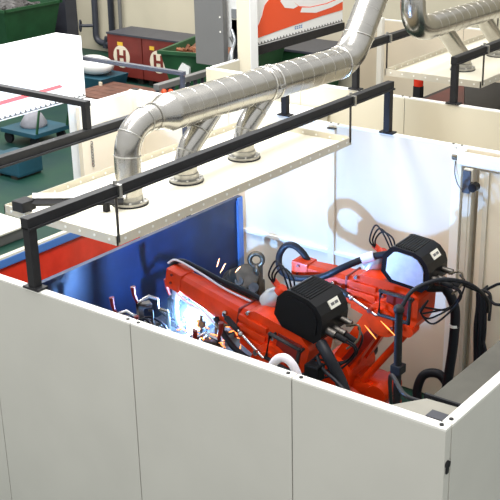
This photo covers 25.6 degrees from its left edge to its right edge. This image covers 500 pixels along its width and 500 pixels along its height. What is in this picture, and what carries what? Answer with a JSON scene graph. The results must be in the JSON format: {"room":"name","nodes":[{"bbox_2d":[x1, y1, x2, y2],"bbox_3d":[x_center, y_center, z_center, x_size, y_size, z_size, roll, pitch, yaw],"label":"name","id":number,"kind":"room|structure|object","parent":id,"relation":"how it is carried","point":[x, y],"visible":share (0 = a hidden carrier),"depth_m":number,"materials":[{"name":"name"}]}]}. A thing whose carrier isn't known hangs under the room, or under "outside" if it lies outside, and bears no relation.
{"room":"metal workshop","nodes":[
{"label":"metal workshop","id":0,"kind":"room"},
{"bbox_2d":[0,33,85,120],"bbox_3d":[-2.167,-0.236,8.561,0.294,2.508,2.355,15,27,35],"label":"panel","id":1,"kind":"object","parent":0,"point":[50,63],"depth_m":8.64,"materials":[{"name":"white paint"}]},
{"bbox_2d":[75,88,148,236],"bbox_3d":[-1.131,-0.326,9.386,0.105,2.020,0.674,15,27,35],"label":"wall","id":2,"kind":"structure","parent":0,"point":[118,105],"depth_m":9.07,"materials":[{"name":"white paint"}]},
{"bbox_2d":[91,141,94,166],"bbox_3d":[-1.287,-0.785,8.997,0.023,0.222,0.023,-5,22,-9],"label":"hanging chain","id":3,"kind":"object","parent":2,"relation":"hanging from","point":[91,141],"visible":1,"depth_m":8.99,"materials":[{"name":"grey metal"}]},
{"bbox_2d":[0,48,423,402],"bbox_3d":[-1.002,-4.451,22.533,38.000,0.050,32.000,15,27,35],"label":"floor","id":4,"kind":"structure","parent":0,"point":[57,170],"depth_m":13.79,"materials":[{"name":"concrete"}]},
{"bbox_2d":[0,213,22,246],"bbox_3d":[-2.808,-0.233,11.792,0.840,0.140,0.540,15,27,35],"label":"crate","id":5,"kind":"object","parent":4,"relation":"on","point":[10,227],"visible":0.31,"depth_m":11.60,"materials":[{"name":"beige"}]},
{"bbox_2d":[0,229,22,246],"bbox_3d":[-2.808,-0.224,11.796,0.800,0.120,0.500,15,27,35],"label":"tray","id":6,"kind":"object","parent":5,"relation":"on","point":[7,236],"depth_m":11.53,"materials":[{"name":"grey metal"}]},
{"bbox_2d":[0,147,42,179],"bbox_3d":[-2.994,-1.107,13.836,0.700,0.260,0.400,15,27,35],"label":"crate","id":7,"kind":"object","parent":4,"relation":"on","point":[18,171],"visible":0.56,"depth_m":13.63,"materials":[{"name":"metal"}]},
{"bbox_2d":[0,0,61,44],"bbox_3d":[-4.760,-4.171,20.619,2.210,1.010,1.410,15,27,35],"label":"bin","id":8,"kind":"object","parent":4,"relation":"on","point":[35,20],"visible":0.57,"depth_m":19.90,"materials":[{"name":"green paint"}]},
{"bbox_2d":[0,0,39,9],"bbox_3d":[-4.771,-4.627,20.438,2.010,0.309,1.210,15,27,35],"label":"heap","id":9,"kind":"object","parent":8,"relation":"in","point":[4,4],"visible":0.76,"depth_m":20.02,"materials":[{"name":"grey"}]},
{"bbox_2d":[0,109,68,144],"bbox_3d":[-2.901,-1.794,15.009,0.817,0.663,0.650,15,27,35],"label":"cart","id":10,"kind":"object","parent":4,"relation":"on","point":[52,127],"visible":0.64,"depth_m":14.95,"materials":[{"name":"teal metal"}]},
{"bbox_2d":[20,111,46,128],"bbox_3d":[-2.966,-1.819,15.046,0.380,0.245,0.380,15,27,35],"label":"cloth bag","id":11,"kind":"object","parent":10,"relation":"on","point":[29,121],"visible":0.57,"depth_m":14.94,"materials":[{"name":"white fabric"}]},
{"bbox_2d":[55,0,78,35],"bbox_3d":[-3.844,-5.809,20.634,1.000,4.000,0.390,15,27,35],"label":"column","id":12,"kind":"structure","parent":4,"relation":"on","point":[67,21],"depth_m":20.89,"materials":[{"name":"black metal"}]},
{"bbox_2d":[0,231,139,282],"bbox_3d":[-1.802,0.488,8.707,0.060,1.040,2.770,15,27,35],"label":"barrier","id":13,"kind":"object","parent":4,"relation":"on","point":[61,251],"visible":0.14,"depth_m":8.85,"materials":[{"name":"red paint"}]},
{"bbox_2d":[67,98,95,179],"bbox_3d":[-1.342,-0.281,9.315,0.120,1.998,0.220,15,27,35],"label":"column","id":14,"kind":"structure","parent":4,"relation":"on","point":[71,108],"depth_m":9.00,"materials":[{"name":"white paint"}]},
{"bbox_2d":[84,70,127,88],"bbox_3d":[-2.558,-2.798,18.110,0.990,0.220,0.680,15,27,35],"label":"bin","id":15,"kind":"object","parent":4,"relation":"on","point":[90,80],"visible":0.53,"depth_m":17.84,"materials":[{"name":"teal paint"}]},
{"bbox_2d":[83,55,113,74],"bbox_3d":[-2.542,-3.029,17.986,0.750,0.304,0.497,15,27,35],"label":"sack","id":16,"kind":"object","parent":15,"relation":"on","point":[93,68],"visible":0.66,"depth_m":17.76,"materials":[{"name":"white paint"}]},
{"bbox_2d":[81,81,160,98],"bbox_3d":[-1.970,-2.384,17.144,1.400,0.140,0.950,15,27,35],"label":"pallet","id":17,"kind":"object","parent":4,"relation":"on","point":[112,88],"visible":0.27,"depth_m":17.31,"materials":[{"name":"brown wood"}]},
{"bbox_2d":[106,26,165,84],"bbox_3d":[-1.885,-3.261,18.435,0.790,0.810,0.620,15,27,35],"label":"crate","id":18,"kind":"object","parent":4,"relation":"on","point":[124,44],"visible":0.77,"depth_m":18.19,"materials":[{"name":"brown paint"}]},
{"bbox_2d":[82,55,189,216],"bbox_3d":[-1.273,-0.495,9.393,2.010,2.335,0.060,15,27,35],"label":"rail","id":19,"kind":"object","parent":4,"relation":"on","point":[182,74],"visible":0.3,"depth_m":8.62,"materials":[{"name":"black metal"}]},
{"bbox_2d":[42,195,243,319],"bbox_3d":[-0.765,0.525,8.173,0.060,1.320,2.290,15,27,35],"label":"screen","id":20,"kind":"object","parent":4,"relation":"on","point":[210,234],"visible":0.34,"depth_m":8.12,"materials":[{"name":"blue paint"}]},
{"bbox_2d":[141,31,194,85],"bbox_3d":[-1.167,-3.072,17.917,1.020,0.810,0.620,15,27,35],"label":"crate","id":21,"kind":"object","parent":4,"relation":"on","point":[151,43],"visible":0.45,"depth_m":17.82,"materials":[{"name":"brown paint"}]},
{"bbox_2d":[153,69,205,92],"bbox_3d":[-0.646,-1.122,11.977,0.125,1.560,0.951,15,27,35],"label":"stand","id":22,"kind":"object","parent":4,"relation":"on","point":[163,86],"visible":0.28,"depth_m":11.57,"materials":[{"name":"grey metal"}]},
{"bbox_2d":[143,300,251,356],"bbox_3d":[-0.481,0.881,7.491,1.040,1.151,1.800,15,27,35],"label":"turntable","id":23,"kind":"object","parent":4,"relation":"on","point":[183,310],"visible":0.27,"depth_m":7.50,"materials":[{"name":"metal"}]},
{"bbox_2d":[138,316,167,329],"bbox_3d":[-0.794,0.612,7.154,0.409,0.262,0.463,15,27,35],"label":"cables","id":24,"kind":"object","parent":23,"relation":"on","point":[145,317],"visible":0.08,"depth_m":7.22,"materials":[{"name":"black rubber"}]},
{"bbox_2d":[165,318,182,327],"bbox_3d":[-0.528,0.501,7.741,0.100,0.044,0.090,15,27,35],"label":"block","id":25,"kind":"object","parent":23,"relation":"on","point":[173,324],"visible":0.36,"depth_m":7.70,"materials":[{"name":"metal"}]},
{"bbox_2d":[163,278,188,320],"bbox_3d":[-0.512,0.348,7.669,0.191,0.292,0.080,10,24,26],"label":"clamp jig","id":26,"kind":"object","parent":25,"relation":"on","point":[170,300],"visible":0.61,"depth_m":7.67,"materials":[{"name":"metal"}]},
{"bbox_2d":[184,308,233,347],"bbox_3d":[-0.285,0.607,7.174,0.758,0.257,1.097,15,27,35],"label":"workpiece","id":27,"kind":"object","parent":23,"relation":"on","point":[209,324],"visible":0.05,"depth_m":7.38,"materials":[{"name":"metal"}]},
{"bbox_3d":[-0.866,0.617,7.455,0.100,0.054,0.090,15,27,35],"label":"block","id":28,"kind":"object","parent":23,"relation":"on","visible":0},
{"bbox_2d":[109,296,135,316],"bbox_3d":[-0.848,0.458,7.385,0.191,0.292,0.080,6,23,17],"label":"clamp jig","id":29,"kind":"object","parent":28,"relation":"on","point":[112,302],"visible":0.25,"depth_m":7.36,"materials":[{"name":"metal"}]},
{"bbox_3d":[-0.712,0.579,7.393,0.100,0.164,0.090,15,27,35],"label":"block","id":30,"kind":"object","parent":23,"relation":"on","visible":0},
{"bbox_2d":[130,286,158,321],"bbox_3d":[-0.696,0.363,7.316,0.191,0.292,0.080,-10,23,-20],"label":"clamp jig","id":31,"kind":"object","parent":30,"relation":"on","point":[141,304],"visible":0.86,"depth_m":7.29,"materials":[{"name":"metal"}]},
{"bbox_3d":[-0.348,0.777,7.009,0.100,0.064,0.090,15,27,35],"label":"block","id":32,"kind":"object","parent":23,"relation":"on","visible":0},
{"bbox_2d":[190,329,197,339],"bbox_3d":[-0.356,0.604,6.963,0.080,0.292,0.191,-6,22,-11],"label":"clamp jig","id":33,"kind":"object","parent":32,"relation":"on","point":[194,331],"visible":0.2,"depth_m":6.84,"materials":[{"name":"metal"}]},
{"bbox_3d":[-0.224,0.763,6.982,0.100,0.104,0.090,15,27,35],"label":"block","id":34,"kind":"object","parent":23,"relation":"on","visible":0},
{"bbox_2d":[197,321,223,346],"bbox_3d":[-0.250,0.577,6.916,0.191,0.292,0.080,6,23,17],"label":"clamp jig","id":35,"kind":"object","parent":34,"relation":"on","point":[214,340],"visible":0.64,"depth_m":6.88,"materials":[{"name":"metal"}]},
{"bbox_2d":[194,0,227,65],"bbox_3d":[-0.365,-1.621,10.863,0.355,3.300,0.074,15,27,35],"label":"tall cabinet","id":36,"kind":"object","parent":4,"relation":"on","point":[211,30],"visible":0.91,"depth_m":10.63,"materials":[{"name":"grey metal"}]},
{"bbox_2d":[157,36,283,89],"bbox_3d":[-0.371,-2.604,16.493,1.470,0.960,1.460,9,24,24],"label":"bin","id":37,"kind":"object","parent":4,"relation":"on","point":[172,59],"visible":0.23,"depth_m":16.02,"materials":[{"name":"green paint"}]},
{"bbox_2d":[176,43,230,53],"bbox_3d":[-0.381,-3.038,16.320,1.270,0.312,1.260,9,24,24],"label":"heap","id":38,"kind":"object","parent":37,"relation":"in","point":[187,48],"visible":0.11,"depth_m":16.11,"materials":[{"name":"orange"}]},
{"bbox_2d":[228,9,237,60],"bbox_3d":[-0.109,-1.372,10.897,0.187,2.800,0.424,15,27,35],"label":"machine","id":39,"kind":"object","parent":4,"relation":"on","point":[233,53],"visible":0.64,"depth_m":10.63,"materials":[{"name":"silver metal"}]},
{"bbox_2d":[220,251,264,301],"bbox_3d":[-0.044,0.483,8.642,0.442,1.021,0.301,15,27,35],"label":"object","id":40,"kind":"object","parent":4,"relation":"on","point":[249,276],"visible":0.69,"depth_m":8.45,"materials":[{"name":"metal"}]},
{"bbox_2d":[236,0,257,71],"bbox_3d":[-0.013,-1.555,10.675,0.157,3.300,0.120,15,27,35],"label":"column","id":41,"kind":"structure","parent":4,"relation":"on","point":[247,21],"depth_m":10.43,"materials":[{"name":"beige paint"}]},
{"bbox_2d":[227,0,344,54],"bbox_3d":[0.362,-2.737,11.140,0.305,1.265,1.740,15,27,35],"label":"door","id":42,"kind":"structure","parent":41,"relation":"attached to","point":[281,23],"depth_m":11.13,"materials":[{"name":"white paint"}]},
{"bbox_2d":[165,259,363,378],"bbox_3d":[0.088,0.762,7.125,1.513,1.619,0.590,15,27,35],"label":"robot","id":43,"kind":"object","parent":4,"relation":"on","point":[291,321],"visible":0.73,"depth_m":6.74,"materials":[{"name":"red metal"}]},
{"bbox_2d":[189,320,196,327],"bbox_3d":[-0.380,0.496,7.376,0.052,0.050,0.052,15,27,35],"label":"arc","id":44,"kind":"object","parent":43,"relation":"attached to","point":[192,321],"visible":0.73,"depth_m":7.36,"materials":[{"name":"white"}]},
{"bbox_2d":[315,339,350,390],"bbox_3d":[0.604,0.883,6.227,0.182,0.468,0.898,-8,23,-17],"label":"hose","id":45,"kind":"object","parent":43,"relation":"attached to","point":[336,374],"visible":0.56,"depth_m":6.44,"materials":[{"name":"black rubber"}]},
{"bbox_2d":[268,353,301,374],"bbox_3d":[0.163,1.340,5.234,0.238,1.901,0.040,15,27,35],"label":"hose","id":46,"kind":"object","parent":4,"relation":"on","point":[282,357],"visible":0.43,"depth_m":4.86,"materials":[{"name":"white plastic"}]},
{"bbox_2d":[268,101,326,120],"bbox_3d":[0.125,-0.381,9.746,1.050,1.800,0.490,15,27,35],"label":"box","id":47,"kind":"object","parent":4,"relation":"on","point":[275,107],"visible":0.02,"depth_m":9.36,"materials":[{"name":"beige"}]},
{"bbox_2d":[281,39,338,85],"bbox_3d":[0.580,-2.975,17.665,1.740,0.740,0.940,15,27,35],"label":"table","id":48,"kind":"object","parent":4,"relation":"on","point":[312,46],"visible":0.06,"depth_m":17.08,"materials":[{"name":"grey metal"}]},
{"bbox_2d":[302,360,324,380],"bbox_3d":[0.329,1.185,6.724,0.250,1.120,0.106,8,23,22],"label":"junction box","id":49,"kind":"object","parent":4,"relation":"on","point":[312,369],"visible":0.17,"depth_m":6.48,"materials":[{"name":"black plastic"}]},
{"bbox_2d":[275,224,465,403],"bbox_3d":[0.826,0.521,7.757,1.456,1.566,0.591,14,26,34],"label":"robot","id":50,"kind":"object","parent":4,"relation":"on","point":[389,275],"visible":0.77,"depth_m":7.43,"materials":[{"name":"red metal"}]},
{"bbox_2d":[427,284,459,386],"bbox_3d":[1.308,0.743,7.590,0.239,1.208,0.160,-2,22,-1],"label":"hose","id":51,"kind":"object","parent":50,"relation":"hanging from","point":[454,325],"visible":0.66,"depth_m":7.44,"materials":[{"name":"black rubber"}]},
{"bbox_2d":[459,282,499,291],"bbox_3d":[1.475,0.225,7.451,0.554,0.224,0.163,-4,22,-6],"label":"cable","id":52,"kind":"object","parent":50,"relation":"hanging from","point":[495,284],"visible":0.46,"depth_m":7.50,"materials":[{"name":"black rubber"}]},
{"bbox_2d":[390,304,405,403],"bbox_3d":[0.969,0.917,7.215,0.180,1.225,0.180,15,27,35],"label":"pole","id":53,"kind":"object","parent":4,"relation":"on","point":[397,368],"visible":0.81,"depth_m":7.10,"materials":[{"name":"black metal"}]},
{"bbox_2d":[388,373,420,404],"bbox_3d":[0.768,0.819,5.845,0.127,1.449,2.486,1,22,5],"label":"cable","id":54,"kind":"object","parent":53,"relation":"attached to","point":[391,376],"visible":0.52,"depth_m":4.73,"materials":[{"name":"black rubber"}]},
{"bbox_2d":[401,277,489,312],"bbox_3d":[1.320,0.339,7.194,0.821,0.418,0.126,-15,26,-31],"label":"supply hose","id":55,"kind":"object","parent":53,"relation":"attached to","point":[443,279],"visible":1,"depth_m":7.06,"materials":[{"name":"black rubber"}]},
{"bbox_2d":[413,79,423,97],"bbox_3d":[1.728,-1.010,11.449,0.100,1.640,0.100,15,27,35],"label":"post","id":56,"kind":"object","parent":4,"relation":"on","point":[418,88],"visible":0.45,"depth_m":11.17,"materials":[{"name":"black metal"}]},
{"bbox_2d":[414,79,423,86],"bbox_3d":[1.712,-1.721,11.166,0.100,0.110,0.100,15,27,35],"label":"lamp","id":57,"kind":"object","parent":56,"relation":"on","point":[417,83],"depth_m":11.14,"materials":[{"name":"red plastic"}]},
{"bbox_2d":[412,368,443,398],"bbox_3d":[1.376,1.053,8.046,0.390,0.336,0.187,15,27,35],"label":"hose","id":58,"kind":"object","parent":4,"relation":"on","point":[423,375],"visible":0.43,"depth_m":8.07,"materials":[{"name":"black rubber"}]},
{"bbox_2d":[422,82,499,109],"bbox_3d":[2.514,-0.612,10.586,2.140,1.505,1.850,15,27,35],"label":"bench","id":59,"kind":"object","parent":4,"relation":"on","point":[488,96],"visible":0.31,"depth_m":10.86,"materials":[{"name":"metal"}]},
{"bbox_2d":[464,82,499,109],"bbox_3d":[2.571,-1.202,10.291,1.958,0.195,1.850,15,27,35],"label":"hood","id":60,"kind":"object","parent":59,"relation":"attached to","point":[488,96],"depth_m":10.82,"materials":[{"name":"metal"}]},
{"bbox_2d":[424,340,499,406],"bbox_3d":[1.685,1.058,5.804,0.170,1.976,3.020,15,27,35],"label":"table","id":61,"kind":"object","parent":4,"relation":"on","point":[472,378],"visible":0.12,"depth_m":4.56,"materials":[{"name":"grey metal"}]},
{"bbox_2d":[206,59,239,81],"bbox_3d":[-0.227,-0.806,10.531,0.045,1.984,0.445,15,27,35],"label":"wall","id":62,"kind":"structure","parent":0,"point":[234,65],"depth_m":10.20,"materials":[{"name":"white"}]},
{"bbox_2d":[0,274,450,499],"bbox_3d":[-1.104,1.087,5.831,4.715,1.984,0.045,15,27,35],"label":"wall","id":63,"kind":"structure","parent":0,"point":[97,403],"depth_m":5.04,"materials":[{"name":"white metal"}]},
{"bbox_2d":[393,398,457,421],"bbox_3d":[0.667,0.625,4.323,0.280,0.021,0.185,15,27,35],"label":"plate","id":64,"kind":"object","parent":63,"relation":"attached to","point":[436,410],"visible":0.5,"depth_m":4.32,"materials":[{"name":"beige metal"}]},
{"bbox_2d":[76,0,499,86],"bbox_3d":[-2.530,-6.527,19.658,38.000,6.000,0.200,15,27,35],"label":"wall","id":65,"kind":"structure","parent":0,"point":[168,15],"depth_m":19.70,"materials":[{"name":"paint"}]},
{"bbox_2d":[79,0,107,46],"bbox_3d":[-2.774,-4.779,20.267,0.969,2.092,0.307,7,23,20],"label":"pipe","id":66,"kind":"object","parent":65,"relation":"attached to","point":[94,3],"visible":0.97,"depth_m":20.59,"materials":[{"name":"black metal"}]},
{"bbox_2d":[103,0,114,48],"bbox_3d":[-2.642,-4.749,20.221,0.338,2.117,0.120,15,27,35],"label":"pipe","id":67,"kind":"object","parent":65,"relation":"attached to","point":[110,3],"visible":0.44,"depth_m":20.30,"materials":[{"name":"black metal"}]},
{"bbox_2d":[117,0,122,28],"bbox_3d":[-2.388,-4.652,20.077,0.100,2.200,0.070,15,27,35],"label":"pipe","id":68,"kind":"object","parent":65,"relation":"attached to","point":[119,1],"visible":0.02,"depth_m":20.18,"materials":[{"name":"grey metal"}]},
{"bbox_2d":[140,90,499,394],"bbox_3d":[0.971,0.086,8.251,4.815,2.004,0.075,15,27,35],"label":"wall","id":69,"kind":"structure","parent":0,"point":[330,205],"depth_m":8.23,"materials":[{"name":"white paint"}]},
{"bbox_2d":[0,95,293,168],"bbox_3d":[-0.755,-0.688,7.092,0.110,0.372,3.419,15,27,35],"label":"rail","id":70,"kind":"object","parent":69,"relation":"on","point":[26,153],"visible":0.47,"depth_m":6.59,"materials":[{"name":"black metal"}]},
{"bbox_2d":[0,84,91,129],"bbox_3d":[-1.871,-1.054,7.334,2.245,0.176,0.050,15,27,35],"label":"rail","id":71,"kind":"object","parent":70,"relation":"on","point":[85,104],"visible":1,"depth_m":6.78,"materials":[{"name":"black metal"}]},
{"bbox_2d":[20,80,396,291],"bbox_3d":[-0.040,-0.499,6.575,0.110,0.372,3.419,15,27,35],"label":"rail","id":72,"kind":"object","parent":69,"relation":"on","point":[30,223],"visible":1,"depth_m":6.05,"materials":[{"name":"black metal"}]},
{"bbox_2d":[4,92,356,245],"bbox_3d":[-0.363,-0.632,6.858,0.975,0.365,2.288,15,27,35],"label":"fume hood","id":73,"kind":"object","parent":72,"relation":"attached to","point":[281,154],"visible":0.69,"depth_m":6.72,"materials":[{"name":"paint"}]},
{"bbox_2d":[12,193,125,212],"bbox_3d":[-1.030,-0.276,6.275,0.641,0.135,0.130,-6,22,-13],"label":"bar","id":74,"kind":"object","parent":73,"relation":"on","point":[24,204],"visible":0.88,"depth_m":6.22,"materials":[{"name":"black metal"}]},
{"bbox_2d":[32,126,338,235],"bbox_3d":[-0.362,-0.471,6.927,0.888,0.012,2.271,15,27,35],"label":"tray","id":75,"kind":"object","parent":73,"relation":"on","point":[220,174],"depth_m":6.77,"materials":[{"name":"paint"}]},
{"bbox_2d":[112,0,387,209],"bbox_3d":[0.248,-1.484,7.293,0.258,1.574,3.373,15,27,35],"label":"duct","id":76,"kind":"object","parent":73,"relation":"on","point":[198,107],"visible":0.94,"depth_m":6.89,"materials":[{"name":"metal"}]},
{"bbox_2d":[442,148,499,377],"bbox_3d":[1.786,0.352,7.555,0.980,1.988,0.167,15,27,35],"label":"door","id":77,"kind":"structure","parent":69,"relation":"in","point":[464,186],"depth_m":7.58,"materials":[{"name":"white metal"}]},
{"bbox_2d":[473,285,491,361],"bbox_3d":[1.618,0.754,7.739,0.121,1.054,0.211,-3,22,-3],"label":"cable bundle","id":78,"kind":"object","parent":77,"relation":"hanging from","point":[480,318],"visible":0.54,"depth_m":7.61,"materials":[{"name":"black rubber"}]},
{"bbox_2d":[488,296,499,305],"bbox_3d":[1.725,0.371,7.446,0.026,0.060,0.293,-20,28,-39],"label":"cable","id":79,"kind":"object","parent":78,"relation":"attached to","point":[492,302],"visible":0.87,"depth_m":7.50,"materials":[{"name":"black rubber"}]},
{"bbox_2d":[210,68,499,150],"bbox_3d":[1.681,-0.207,8.916,5.075,1.984,0.045,15,27,35],"label":"wall","id":80,"kind":"structure","parent":0,"point":[468,125],"depth_m":8.81,"materials":[{"name":"white"}]},
{"bbox_2d":[360,31,376,88],"bbox_3d":[1.297,-1.565,12.348,0.045,1.984,0.465,15,27,35],"label":"wall","id":81,"kind":"structure","parent":0,"point":[368,66],"depth_m":12.18,"materials":[{"name":"white"}]},
{"bbox_2d":[376,17,499,96],"bbox_3d":[3.324,-1.134,11.152,4.718,2.020,0.105,15,27,35],"label":"wall","id":82,"kind":"structure","parent":0,"point":[402,50],"depth_m":12.09,"materials":[{"name":"white paint"}]},
{"bbox_2d":[348,28,410,90],"bbox_3d":[1.770,-1.955,10.124,0.110,0.372,3.018,15,27,35],"label":"rail","id":83,"kind":"object","parent":82,"relation":"on","point":[399,34],"visible":0.4,"depth_m":9.21,"materials":[{"name":"black metal"}]},
{"bbox_2d":[445,39,499,105],"bbox_3d":[2.485,-1.766,9.608,0.110,0.372,3.018,15,27,35],"label":"rail","id":84,"kind":"object","parent":82,"relation":"on","point":[474,53],"visible":1,"depth_m":8.56,"materials":[{"name":"black metal"}]},
{"bbox_2d":[384,18,499,87],"bbox_3d":[2.218,-1.927,9.959,0.975,0.365,2.323,15,27,35],"label":"fume hood","id":85,"kind":"object","parent":84,"relation":"attached to","point":[434,66],"visible":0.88,"depth_m":9.50,"materials":[{"name":"paint"}]},
{"bbox_2d":[397,38,499,80],"bbox_3d":[2.219,-1.767,10.027,0.888,0.012,2.306,15,27,35],"label":"tray","id":86,"kind":"object","parent":85,"relation":"on","point":[438,63],"depth_m":9.61,"materials":[{"name":"paint"}]},
{"bbox_2d":[400,0,499,71],"bbox_3d":[2.221,-2.395,9.758,0.241,1.357,3.231,15,27,35],"label":"duct","id":87,"kind":"object","parent":85,"relation":"on","point":[443,24],"visible":0.93,"depth_m":9.16,"materials":[{"name":"metal"}]},
{"bbox_2d":[442,371,499,499],"bbox_3d":[1.761,1.071,5.703,0.051,1.984,3.345,15,27,35],"label":"wall","id":88,"kind":"structure","parent":0,"point":[473,467],"depth_m":4.37,"materials":[{"name":"white metal"}]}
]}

